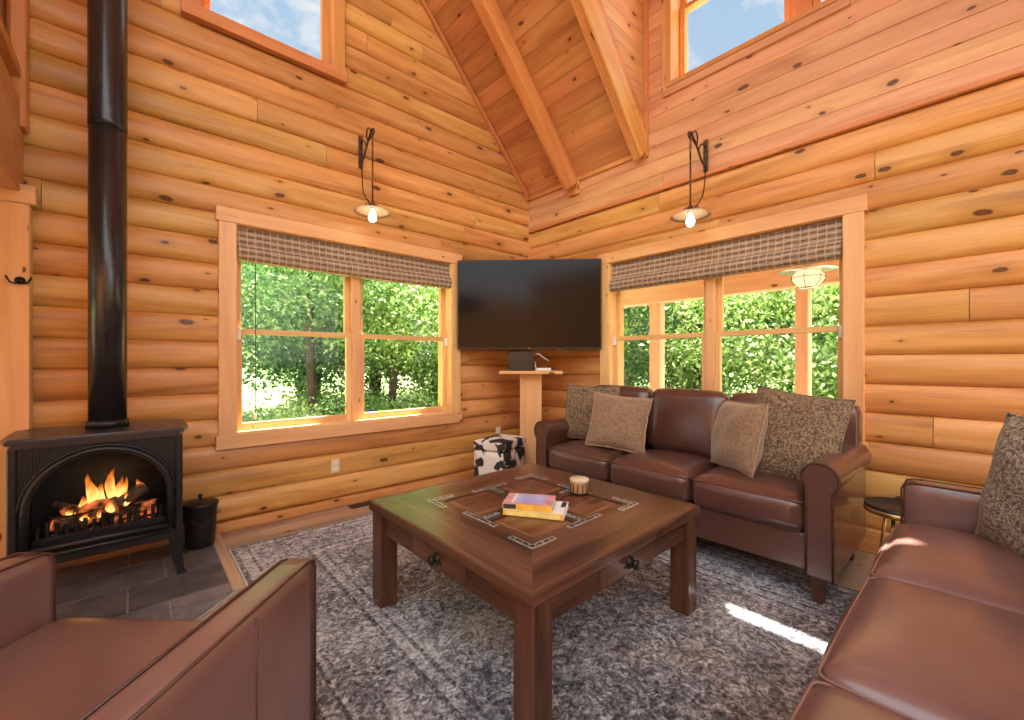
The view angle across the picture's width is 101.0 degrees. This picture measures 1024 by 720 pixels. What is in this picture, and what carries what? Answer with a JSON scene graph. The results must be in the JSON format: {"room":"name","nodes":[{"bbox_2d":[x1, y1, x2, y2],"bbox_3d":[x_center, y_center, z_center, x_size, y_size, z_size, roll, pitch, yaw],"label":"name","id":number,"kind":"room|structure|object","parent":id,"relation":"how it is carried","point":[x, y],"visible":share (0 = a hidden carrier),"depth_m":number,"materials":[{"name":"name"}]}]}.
{"room":"cabin living room","nodes":[
{"label":"cabin living room","id":0,"kind":"room"},
{"bbox_2d":[0,0,22,190],"bbox_3d":[-3.498,-2.445,-0.046,4.318,3.010,2.790,0,0,-42],"label":"wall","id":1,"kind":"structure","parent":0,"point":[11,134],"depth_m":2.20,"materials":[{"name":"brown wood"}]},
{"bbox_2d":[0,0,29,133],"bbox_3d":[-2.409,-2.510,1.958,0.072,2.400,1.250,0,0,-42],"label":"loft railing","id":2,"kind":"object","parent":1,"relation":"attached to","point":[15,47],"visible":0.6,"depth_m":2.35,"materials":[{"name":"brown wood"}]},
{"bbox_2d":[7,0,530,565],"bbox_3d":[-1.687,-1.950,3.603,5.480,6.400,0.220,0,0,-42],"label":"wall","id":3,"kind":"structure","parent":0,"point":[215,118],"depth_m":3.13,"materials":[{"name":"brown wood"}]},
{"bbox_2d":[0,184,36,557],"bbox_3d":[-3.152,0.129,2.074,1.098,2.243,0.108,0,0,-42],"label":"door","id":4,"kind":"structure","parent":3,"relation":"in","point":[16,212],"depth_m":2.35,"materials":[{"name":"brown wood"}]},
{"bbox_2d":[5,275,31,284],"bbox_3d":[-2.739,-0.449,2.346,0.101,0.047,0.047,0,0,-42],"label":"coat hook","id":5,"kind":"object","parent":4,"relation":"attached to","point":[17,280],"visible":1,"depth_m":2.35,"materials":[{"name":"metal"}]},
{"bbox_2d":[181,0,346,85],"bbox_3d":[-1.932,-3.092,3.367,1.132,1.375,0.266,0,0,-42],"label":"window","id":6,"kind":"structure","parent":3,"relation":"in","point":[330,65],"depth_m":3.41,"materials":[{"name":"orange wood"}]},
{"bbox_2d":[331,459,339,472],"bbox_3d":[-1.511,0.898,3.609,0.072,0.116,0.015,0,0,-42],"label":"wall outlet","id":7,"kind":"object","parent":3,"relation":"attached to","point":[335,463],"visible":1,"depth_m":3.60,"materials":[{"name":"beige plastic"}]},
{"bbox_2d":[215,205,461,450],"bbox_3d":[-1.410,-0.237,3.833,2.138,1.761,0.266,0,0,-42],"label":"window","id":8,"kind":"structure","parent":3,"relation":"in","point":[233,433],"depth_m":3.58,"materials":[{"name":"brown wood"}]},
{"bbox_2d":[237,226,451,418],"bbox_3d":[-1.348,-0.278,3.764,1.866,1.455,0.089,0,0,-42],"label":"woven shade","id":9,"kind":"object","parent":8,"relation":"attached to","point":[255,246],"visible":1,"depth_m":3.57,"materials":[{"name":"brown wicker"}]},
{"bbox_2d":[215,469,473,533],"bbox_3d":[-0.982,1.216,4.090,3.120,0.068,0.052,0,0,-42],"label":"baseboard","id":10,"kind":"structure","parent":3,"relation":"attached to","point":[236,524],"depth_m":3.58,"materials":[{"name":"brown wood"}]},
{"bbox_2d":[354,127,390,221],"bbox_3d":[-1.214,-1.584,3.604,0.298,0.826,0.409,0,0,-42],"label":"wall lamp","id":11,"kind":"object","parent":3,"relation":"attached to","point":[371,211],"visible":1,"depth_m":3.61,"materials":[{"name":"brown metal"}]},
{"bbox_2d":[365,202,378,209],"bbox_3d":[-1.177,-1.309,3.562,0.117,0.056,0.065,0,0,-14],"label":"socket","id":12,"kind":"object","parent":11,"relation":"attached to","point":[372,203],"depth_m":3.54,"materials":[{"name":"white ceramic"}]},
{"bbox_2d":[419,0,529,199],"bbox_3d":[-1.615,-4.604,3.503,4.900,5.298,0.045,0,0,-42],"label":"trim","id":13,"kind":"structure","parent":3,"relation":"attached to","point":[423,3],"depth_m":4.55,"materials":[{"name":"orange wood"}]},
{"bbox_2d":[496,427,500,433],"bbox_3d":[-0.157,0.810,4.817,0.072,0.116,0.015,0,0,-42],"label":"wall outlet","id":14,"kind":"object","parent":3,"relation":"attached to","point":[498,429],"visible":0.63,"depth_m":4.81,"materials":[{"name":"beige plastic"}]},
{"bbox_2d":[56,476,875,619],"bbox_3d":[-0.148,1.393,-0.600,8.580,0.313,8.502,0,0,-42],"label":"floor","id":15,"kind":"structure","parent":0,"point":[145,584],"depth_m":2.42,"materials":[{"name":"stone"}]},
{"bbox_2d":[0,419,187,574],"bbox_3d":[-2.293,0.808,2.380,0.730,0.864,0.475,0,0,-42],"label":"wood stove","id":16,"kind":"object","parent":15,"relation":"on","point":[75,492],"visible":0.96,"depth_m":2.32,"materials":[{"name":"metal"}]},
{"bbox_2d":[85,0,129,428],"bbox_3d":[-2.315,-1.274,2.417,0.184,3.300,0.184,0,0,-42],"label":"pipe","id":17,"kind":"object","parent":16,"relation":"on","point":[107,20],"visible":1,"depth_m":2.35,"materials":[{"name":"black metal"}]},
{"bbox_2d":[0,552,315,719],"bbox_3d":[-1.131,0.840,0.882,0.987,0.821,1.017,0,0,3],"label":"leather armchair","id":18,"kind":"object","parent":15,"relation":"on","point":[253,657],"visible":1,"depth_m":1.11,"materials":[{"name":"brown leather"}]},
{"bbox_2d":[0,616,202,719],"bbox_3d":[-1.122,0.915,1.059,0.764,0.224,0.664,0,0,3],"label":"seat cushion","id":19,"kind":"object","parent":18,"relation":"on","point":[51,668],"depth_m":1.15,"materials":[{"name":"brown leather"}]},
{"bbox_2d":[183,494,219,549],"bbox_3d":[-2.094,1.065,2.836,0.210,0.344,0.220,0,0,-42],"label":"bucket","id":20,"kind":"object","parent":15,"relation":"on","point":[200,514],"visible":0.97,"depth_m":2.77,"materials":[{"name":"metal"}]},
{"bbox_2d":[348,501,368,508],"bbox_3d":[-1.277,1.246,3.685,0.280,0.008,0.100,0,0,-42],"label":"floor vent","id":21,"kind":"object","parent":15,"relation":"in","point":[358,505],"visible":0.63,"depth_m":3.63,"materials":[{"name":"brown metal"}]},
{"bbox_2d":[474,434,524,475],"bbox_3d":[-0.115,0.991,4.136,0.330,0.488,0.460,0,0,30],"label":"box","id":22,"kind":"object","parent":15,"relation":"on","point":[497,452],"visible":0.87,"depth_m":3.98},
{"bbox_2d":[499,370,562,463],"bbox_3d":[0.200,0.676,4.480,0.650,1.148,0.320,0,0,3],"label":"pedestal stand","id":23,"kind":"object","parent":15,"relation":"on","point":[530,381],"visible":0.74,"depth_m":4.46,"materials":[{"name":"brown wood"}]},
{"bbox_2d":[509,351,548,370],"bbox_3d":[0.179,-0.001,4.386,0.423,0.205,0.134,0,0,3],"label":"media box","id":24,"kind":"object","parent":23,"relation":"on","point":[518,360],"visible":1,"depth_m":4.34,"materials":[{"name":"black plastic"}]},
{"bbox_2d":[536,368,550,370],"bbox_3d":[0.325,0.087,4.388,0.160,0.030,0.100,0,0,3],"label":"box","id":25,"kind":"object","parent":23,"relation":"on","point":[537,369],"visible":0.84,"depth_m":4.34,"materials":[{"name":"white plastic"}]},
{"bbox_2d":[229,513,858,719],"bbox_3d":[0.301,1.244,2.198,2.456,0.010,3.766,0,0,-42],"label":"area rug","id":26,"kind":"object","parent":15,"relation":"on","point":[755,638],"visible":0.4,"depth_m":1.85,"materials":[{"name":"grey carpet"}]},
{"bbox_2d":[369,463,699,719],"bbox_3d":[0.100,0.974,2.130,1.192,0.529,1.192,0,0,-43],"label":"coffee table","id":27,"kind":"object","parent":26,"relation":"on","point":[460,528],"visible":0.94,"depth_m":1.79,"materials":[{"name":"brown wood"}]},
{"bbox_2d":[503,501,568,520],"bbox_3d":[0.118,0.699,2.005,0.280,0.026,0.186,0,0,15],"label":"paperback book","id":28,"kind":"object","parent":27,"relation":"on","point":[560,508],"visible":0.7,"depth_m":1.93,"materials":[{"name":"yellow paper"}]},
{"bbox_2d":[502,493,555,511],"bbox_3d":[0.085,0.672,2.013,0.232,0.027,0.158,0,0,12],"label":"paperback book","id":29,"kind":"object","parent":28,"relation":"on","point":[517,501],"visible":1,"depth_m":1.97,"materials":[{"name":"multicoloured paper"}]},
{"bbox_2d":[570,476,588,495],"bbox_3d":[0.363,0.671,2.273,0.102,0.081,0.102,0,0,-42],"label":"wooden coaster","id":30,"kind":"object","parent":27,"relation":"on","point":[579,485],"visible":1,"depth_m":2.23,"materials":[{"name":"wood"}]},
{"bbox_2d":[534,385,870,604],"bbox_3d":[1.216,0.733,3.142,0.909,1.034,2.134,0,0,-42],"label":"leather sofa","id":31,"kind":"object","parent":15,"relation":"on","point":[815,524],"visible":0.69,"depth_m":2.53,"materials":[{"name":"brown leather"}]},
{"bbox_2d":[549,439,629,481],"bbox_3d":[0.705,0.808,3.508,0.634,0.284,0.613,0,0,-42],"label":"seat cushion","id":32,"kind":"object","parent":31,"relation":"on","point":[567,455],"depth_m":3.28,"materials":[{"name":"brown leather"}]},
{"bbox_2d":[565,384,619,438],"bbox_3d":[0.675,0.450,3.670,0.519,0.477,0.199,0,0,32],"label":"throw cushion","id":33,"kind":"object","parent":31,"relation":"on","point":[580,399],"visible":0.52,"depth_m":3.66,"materials":[{"name":"brown fabric"}]},
{"bbox_2d":[584,392,652,452],"bbox_3d":[0.824,0.476,3.281,0.485,0.452,0.218,0,0,38],"label":"throw cushion","id":34,"kind":"object","parent":31,"relation":"on","point":[617,422],"visible":1,"depth_m":3.21,"materials":[{"name":"brown fabric"}]},
{"bbox_2d":[595,385,653,446],"bbox_3d":[0.960,0.473,3.735,0.280,0.514,0.613,0,0,-42],"label":"cushion","id":35,"kind":"object","parent":31,"relation":"on","point":[625,391],"depth_m":3.55,"materials":[{"name":"brown leather"}]},
{"bbox_2d":[610,449,719,501],"bbox_3d":[1.113,0.808,3.050,0.634,0.284,0.613,0,0,-42],"label":"seat cushion","id":36,"kind":"object","parent":31,"relation":"on","point":[669,473],"depth_m":2.86,"materials":[{"name":"brown leather"}]},
{"bbox_2d":[648,388,730,457],"bbox_3d":[1.368,0.473,3.278,0.280,0.514,0.613,0,0,-42],"label":"cushion","id":37,"kind":"object","parent":31,"relation":"on","point":[679,419],"depth_m":3.19,"materials":[{"name":"brown leather"}]},
{"bbox_2d":[710,400,768,478],"bbox_3d":[1.431,0.475,2.687,0.242,0.442,0.457,0,0,-10],"label":"throw cushion","id":38,"kind":"object","parent":31,"relation":"on","point":[739,429],"visible":1,"depth_m":2.55,"materials":[{"name":"brown fabric"}]},
{"bbox_2d":[692,465,804,531],"bbox_3d":[1.521,0.808,2.592,0.634,0.284,0.613,0,0,-42],"label":"seat cushion","id":39,"kind":"object","parent":31,"relation":"on","point":[726,496],"depth_m":2.39,"materials":[{"name":"brown leather"}]},
{"bbox_2d":[730,392,819,402],"bbox_3d":[1.776,0.473,2.820,0.280,0.514,0.613,0,0,-42],"label":"cushion","id":40,"kind":"object","parent":31,"relation":"on","point":[746,397],"depth_m":2.93,"materials":[{"name":"brown leather"}]},
{"bbox_2d":[755,385,855,480],"bbox_3d":[1.699,0.445,2.555,0.572,0.569,0.295,0,0,45],"label":"throw cushion","id":41,"kind":"object","parent":31,"relation":"on","point":[801,429],"visible":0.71,"depth_m":2.47,"materials":[{"name":"brown fabric"}]},
{"bbox_2d":[863,497,899,548],"bbox_3d":[2.124,1.018,2.297,0.327,0.455,0.326,0,0,-42],"label":"side table","id":42,"kind":"object","parent":15,"relation":"on","point":[885,507],"visible":0.44,"depth_m":2.34,"materials":[{"name":"black wood"}]},
{"bbox_2d":[787,478,1023,719],"bbox_3d":[1.329,0.793,0.981,2.510,0.914,0.924,0,0,-42],"label":"leather sofa","id":43,"kind":"object","parent":15,"relation":"on","point":[935,630],"visible":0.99,"depth_m":1.15,"materials":[{"name":"brown leather"}]},
{"bbox_2d":[787,685,911,719],"bbox_3d":[0.676,0.858,0.586,0.750,0.274,0.644,0,0,-42],"label":"seat cushion","id":44,"kind":"object","parent":43,"relation":"on","point":[826,702],"depth_m":0.93,"materials":[{"name":"brown leather"}]},
{"bbox_2d":[817,577,1023,719],"bbox_3d":[1.236,0.858,1.085,0.750,0.274,0.644,0,0,-42],"label":"seat cushion","id":45,"kind":"object","parent":43,"relation":"on","point":[915,652],"depth_m":1.06,"materials":[{"name":"brown leather"}]},
{"bbox_2d":[870,523,1023,614],"bbox_3d":[1.796,0.858,1.585,0.750,0.274,0.644,0,0,-42],"label":"seat cushion","id":46,"kind":"object","parent":43,"relation":"on","point":[949,558],"depth_m":1.54,"materials":[{"name":"brown leather"}]},
{"bbox_2d":[974,412,1023,556],"bbox_3d":[1.978,0.515,1.530,0.223,0.609,0.616,0,0,10],"label":"throw cushion","id":47,"kind":"object","parent":43,"relation":"on","point":[1000,521],"visible":0.94,"depth_m":1.64,"materials":[{"name":"brown fabric"}]},
{"bbox_2d":[418,0,643,196],"bbox_3d":[0.718,-4.584,1.178,5.220,5.616,7.202,0,0,-42],"label":"ceiling","id":48,"kind":"structure","parent":0,"point":[548,35],"depth_m":4.11,"materials":[{"name":"brown wood"}]},
{"bbox_2d":[471,0,579,196],"bbox_3d":[-1.173,-4.535,2.961,5.007,5.450,0.150,0,0,-42],"label":"ceiling beam","id":49,"kind":"structure","parent":48,"relation":"attached to","point":[489,12],"depth_m":4.09,"materials":[{"name":"brown wood"}]},
{"bbox_2d":[570,0,645,160],"bbox_3d":[0.407,-3.154,3.260,2.354,2.522,0.107,0,0,-42],"label":"ceiling beam","id":50,"kind":"structure","parent":48,"relation":"attached to","point":[588,13],"depth_m":3.62,"materials":[{"name":"brown wood"}]},
{"bbox_2d":[601,0,642,112],"bbox_3d":[1.201,-3.163,2.325,2.272,2.374,2.590,0,0,-42],"label":"wall","id":51,"kind":"structure","parent":0,"point":[625,17],"depth_m":3.83,"materials":[{"name":"brown wood"}]},
{"bbox_2d":[527,0,1023,531],"bbox_3d":[2.320,-1.550,2.942,0.220,5.600,6.502,0,0,-42],"label":"wall","id":52,"kind":"structure","parent":0,"point":[943,181],"depth_m":2.68,"materials":[{"name":"brown wood"}]},
{"bbox_2d":[457,259,600,349],"bbox_3d":[0.188,-0.578,4.617,1.470,0.920,0.624,0,0,3],"label":"television","id":53,"kind":"object","parent":52,"relation":"attached to","point":[530,304],"visible":1,"depth_m":4.31,"materials":[{"name":"black plastic"}]},
{"bbox_2d":[530,0,648,200],"bbox_3d":[2.314,-3.130,2.783,0.040,2.440,6.272,0,0,-42],"label":"trim","id":54,"kind":"structure","parent":52,"relation":"attached to","point":[645,2],"depth_m":3.96,"materials":[{"name":"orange wood"}]},
{"bbox_2d":[670,130,710,226],"bbox_3d":[1.465,-1.457,3.391,0.434,0.785,0.298,0,0,-42],"label":"wall lamp","id":55,"kind":"object","parent":52,"relation":"attached to","point":[688,216],"visible":1,"depth_m":3.38,"materials":[{"name":"brown metal"}]},
{"bbox_2d":[684,205,698,212],"bbox_3d":[1.415,-1.203,3.346,0.117,0.056,0.065,0,0,21],"label":"socket","id":56,"kind":"object","parent":55,"relation":"attached to","point":[690,206],"depth_m":3.33,"materials":[{"name":"white ceramic"}]},
{"bbox_2d":[598,194,868,447],"bbox_3d":[1.694,-0.223,3.625,0.266,1.731,2.133,0,0,-42],"label":"window","id":57,"kind":"structure","parent":52,"relation":"in","point":[851,328],"depth_m":3.24,"materials":[{"name":"brown wood"}]},
{"bbox_2d":[609,218,841,291],"bbox_3d":[1.617,-0.833,3.557,0.070,0.284,1.861,0,0,-42],"label":"woven shade","id":58,"kind":"object","parent":57,"relation":"attached to","point":[821,241],"visible":0.99,"depth_m":3.35,"materials":[{"name":"brown wicker"}]},
{"bbox_2d":[662,0,850,97],"bbox_3d":[1.929,-3.235,3.436,0.337,1.690,1.360,0,0,-42],"label":"window","id":59,"kind":"structure","parent":52,"relation":"in","point":[799,15],"depth_m":3.53,"materials":[{"name":"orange wood"}]},
{"bbox_2d":[528,65,1023,233],"bbox_3d":[2.304,-1.571,2.794,0.042,0.037,6.302,0,0,-42],"label":"trim","id":60,"kind":"structure","parent":52,"relation":"attached to","point":[1018,71],"depth_m":2.92,"materials":[{"name":"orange wood"}]},
{"bbox_2d":[856,527,889,554],"bbox_3d":[2.317,1.173,2.786,0.052,0.155,6.272,0,0,-42],"label":"baseboard","id":61,"kind":"structure","parent":52,"relation":"attached to","point":[870,543],"depth_m":2.73,"materials":[{"name":"brown wood"}]},
{"bbox_3d":[3.003,-1.499,4.287,2.589,0.342,8.400,0,0,-42],"label":"ceiling","id":62,"kind":"structure","parent":0,"visible":0},
{"bbox_2d":[779,264,838,289],"bbox_3d":[2.949,-1.024,4.205,0.484,0.612,0.484,0,0,-42],"label":"lantern","id":63,"kind":"object","parent":62,"relation":"hanging from","point":[808,276],"visible":0.94,"depth_m":4.13,"materials":[{"name":"glass"}]},
{"bbox_2d":[792,270,824,286],"bbox_3d":[2.949,-0.810,4.205,0.270,0.160,0.270,0,0,-42],"label":"glass jar","id":64,"kind":"object","parent":63,"relation":"on","point":[800,278],"depth_m":4.12,"materials":[{"name":"glass"}]},
{"bbox_3d":[2.977,1.315,4.264,2.480,0.070,8.400,0,0,-42],"label":"floor","id":65,"kind":"structure","parent":0,"visible":0},
{"bbox_2d":[795,287,811,394],"bbox_3d":[3.555,0.500,5.148,0.160,2.900,0.140,0,0,-42],"label":"porch post","id":66,"kind":"object","parent":65,"relation":"on","point":[803,298],"visible":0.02,"depth_m":5.09,"materials":[{"name":"brown wood"}]},
{"label":"outside","id":67,"kind":"structure","parent":0,"visible":0},
{"bbox_2d":[242,346,813,421],"bbox_3d":[0.966,-0.778,16.943,52.000,5.675,52.000,0,0,-42],"label":"ground","id":68,"kind":"structure","parent":67,"point":[247,394],"depth_m":18.71,"materials":[{"name":"white"}]},
{"bbox_2d":[241,264,316,373],"bbox_3d":[-7.180,-1.494,11.338,7.226,10.013,7.312,0,0,6],"label":"tree","id":69,"kind":"object","parent":68,"relation":"on","point":[245,264],"visible":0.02,"depth_m":12.42,"materials":[{"name":"green plant"}]},
{"bbox_2d":[242,378,342,421],"bbox_3d":[-4.636,1.433,9.799,3.151,2.273,3.459,0,0,40],"label":"bush","id":70,"kind":"object","parent":68,"relation":"on","point":[319,395],"visible":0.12,"depth_m":9.59,"materials":[{"name":"green plant"}]},
{"bbox_2d":[249,389,344,420],"bbox_3d":[-3.471,1.417,7.324,2.457,1.898,3.118,0,0,11],"label":"bush","id":71,"kind":"object","parent":68,"relation":"on","point":[303,406],"visible":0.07,"depth_m":7.23,"materials":[{"name":"green plant"}]},
{"bbox_2d":[241,274,372,409],"bbox_3d":[-7.384,-2.024,14.756,8.759,11.554,8.406,0,0,-3],"label":"tree","id":72,"kind":"object","parent":68,"relation":"on","point":[271,336],"visible":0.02,"depth_m":13.60,"materials":[{"name":"green plant"}]},
{"bbox_2d":[241,262,423,411],"bbox_3d":[-4.933,-0.964,10.671,5.740,8.473,6.160,0,0,-1],"label":"shade tree","id":73,"kind":"object","parent":68,"relation":"on","point":[322,365],"visible":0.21,"depth_m":9.67,"materials":[{"name":"green plant"}]},
{"bbox_2d":[241,261,437,415],"bbox_3d":[-4.097,-0.750,8.203,5.625,7.805,5.559,0,0,4],"label":"tree","id":74,"kind":"object","parent":68,"relation":"on","point":[289,275],"visible":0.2,"depth_m":7.97,"materials":[{"name":"green plant"}]},
{"bbox_2d":[260,312,425,401],"bbox_3d":[-5.496,-2.289,16.633,8.960,12.324,8.350,0,0,41],"label":"shade tree","id":75,"kind":"object","parent":68,"relation":"on","point":[372,380],"visible":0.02,"depth_m":17.15,"materials":[{"name":"green plant"}]},
{"bbox_2d":[256,275,437,406],"bbox_3d":[-4.072,-1.229,12.824,6.750,9.243,6.670,0,0,-29],"label":"tree","id":76,"kind":"object","parent":68,"relation":"on","point":[341,371],"visible":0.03,"depth_m":11.70,"materials":[{"name":"green plant"}]},
{"bbox_2d":[259,269,437,409],"bbox_3d":[-3.112,-0.699,10.011,5.604,7.703,5.840,0,0,11],"label":"tree","id":77,"kind":"object","parent":68,"relation":"on","point":[414,314],"visible":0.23,"depth_m":9.04,"materials":[{"name":"green plant"}]},
{"bbox_2d":[311,383,411,416],"bbox_3d":[-3.079,1.439,8.593,3.115,2.047,2.837,0,0,41],"label":"bush","id":78,"kind":"object","parent":68,"relation":"on","point":[369,407],"visible":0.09,"depth_m":8.61,"materials":[{"name":"green plant"}]},
{"bbox_2d":[320,380,413,415],"bbox_3d":[-3.476,1.417,10.748,2.483,1.918,3.151,0,0,42],"label":"bush","id":79,"kind":"object","parent":68,"relation":"on","point":[379,392],"visible":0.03,"depth_m":10.80,"materials":[{"name":"green plant"}]},
{"bbox_2d":[364,308,437,402],"bbox_3d":[-1.965,-1.229,13.996,6.725,9.243,7.007,0,0,26],"label":"tree","id":80,"kind":"object","parent":68,"relation":"on","point":[418,354],"visible":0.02,"depth_m":12.45,"materials":[{"name":"green plant"}]},
{"bbox_2d":[366,285,437,401],"bbox_3d":[-1.468,-0.832,11.696,5.884,8.088,6.131,0,0,-38],"label":"tree","id":81,"kind":"object","parent":68,"relation":"on","point":[430,359],"visible":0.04,"depth_m":10.70,"materials":[{"name":"green plant"}]},
{"bbox_2d":[370,378,437,409],"bbox_3d":[-1.650,1.410,9.277,3.386,2.061,2.668,0,0,30],"label":"bush","id":82,"kind":"object","parent":68,"relation":"on","point":[434,403],"visible":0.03,"depth_m":9.35,"materials":[{"name":"green plant"}]},
{"bbox_2d":[402,380,437,408],"bbox_3d":[-1.870,1.431,12.254,3.254,2.347,3.572,0,0,32],"label":"bush","id":83,"kind":"object","parent":68,"relation":"on","point":[433,390],"visible":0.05,"depth_m":12.26,"materials":[{"name":"green plant"}]},
{"bbox_2d":[624,378,645,386],"bbox_3d":[2.763,1.432,10.012,3.189,2.300,3.500,0,0,-15],"label":"bush","id":84,"kind":"object","parent":68,"relation":"on","point":[633,382],"visible":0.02,"depth_m":10.02,"materials":[{"name":"green plant"}]},
{"bbox_2d":[649,302,664,390],"bbox_3d":[2.267,0.500,6.592,0.160,2.900,0.180,0,0,-42],"label":"porch post","id":85,"kind":"object","parent":68,"relation":"on","point":[656,310],"visible":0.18,"depth_m":6.53,"materials":[{"name":"brown wood"}]},
{"bbox_2d":[624,260,838,307],"bbox_3d":[3.738,-1.055,4.943,0.200,0.310,8.400,0,0,-42],"label":"beam","id":86,"kind":"structure","parent":85,"relation":"on","point":[767,280],"depth_m":5.68,"materials":[{"name":"brown wood"}]},
{"bbox_2d":[624,304,694,386],"bbox_3d":[3.936,-1.229,13.755,6.750,9.243,6.670,0,0,34],"label":"tree","id":87,"kind":"object","parent":68,"relation":"on","point":[681,304],"visible":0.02,"depth_m":12.08,"materials":[{"name":"green plant"}]},
{"bbox_2d":[624,302,702,387],"bbox_3d":[2.477,-0.434,10.573,5.040,6.932,4.697,0,0,44],"label":"shade tree","id":88,"kind":"object","parent":68,"relation":"on","point":[628,372],"visible":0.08,"depth_m":9.61,"materials":[{"name":"green plant"}]},
{"bbox_2d":[637,352,779,393],"bbox_3d":[7.361,-2.024,14.511,8.759,11.554,8.406,0,0,34],"label":"tree","id":89,"kind":"object","parent":68,"relation":"on","point":[640,352],"visible":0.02,"depth_m":14.44,"materials":[{"name":"green plant"}]},
{"bbox_2d":[625,301,794,392],"bbox_3d":[5.935,-1.229,12.046,6.670,9.243,6.750,0,0,-15],"label":"tree","id":90,"kind":"object","parent":68,"relation":"on","point":[688,382],"visible":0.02,"depth_m":10.85,"materials":[{"name":"green plant"}]},
{"bbox_2d":[624,290,835,394],"bbox_3d":[4.467,-0.699,9.855,5.604,7.703,5.840,0,0,-14],"label":"tree","id":91,"kind":"object","parent":68,"relation":"on","point":[686,342],"visible":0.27,"depth_m":8.88,"materials":[{"name":"green plant"}]},
{"bbox_2d":[694,381,765,395],"bbox_3d":[4.103,1.435,8.012,3.343,2.197,3.045,0,0,8],"label":"bush","id":92,"kind":"object","parent":68,"relation":"on","point":[729,385],"visible":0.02,"depth_m":8.23,"materials":[{"name":"green plant"}]},
{"bbox_2d":[646,284,838,398],"bbox_3d":[6.039,-0.699,8.226,5.840,7.703,5.604,0,0,-34],"label":"tree","id":93,"kind":"object","parent":68,"relation":"on","point":[829,298],"visible":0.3,"depth_m":7.72,"materials":[{"name":"green plant"}]},
{"bbox_2d":[680,286,838,397],"bbox_3d":[7.143,-1.494,10.138,7.286,10.013,7.591,0,0,15],"label":"tree","id":94,"kind":"object","parent":68,"relation":"on","point":[791,298],"visible":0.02,"depth_m":9.09,"materials":[{"name":"green plant"}]},
{"bbox_2d":[749,285,838,397],"bbox_3d":[7.283,-0.699,6.993,5.559,7.703,5.625,0,0,21],"label":"tree","id":95,"kind":"object","parent":68,"relation":"on","point":[786,336],"visible":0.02,"depth_m":7.09,"materials":[{"name":"green plant"}]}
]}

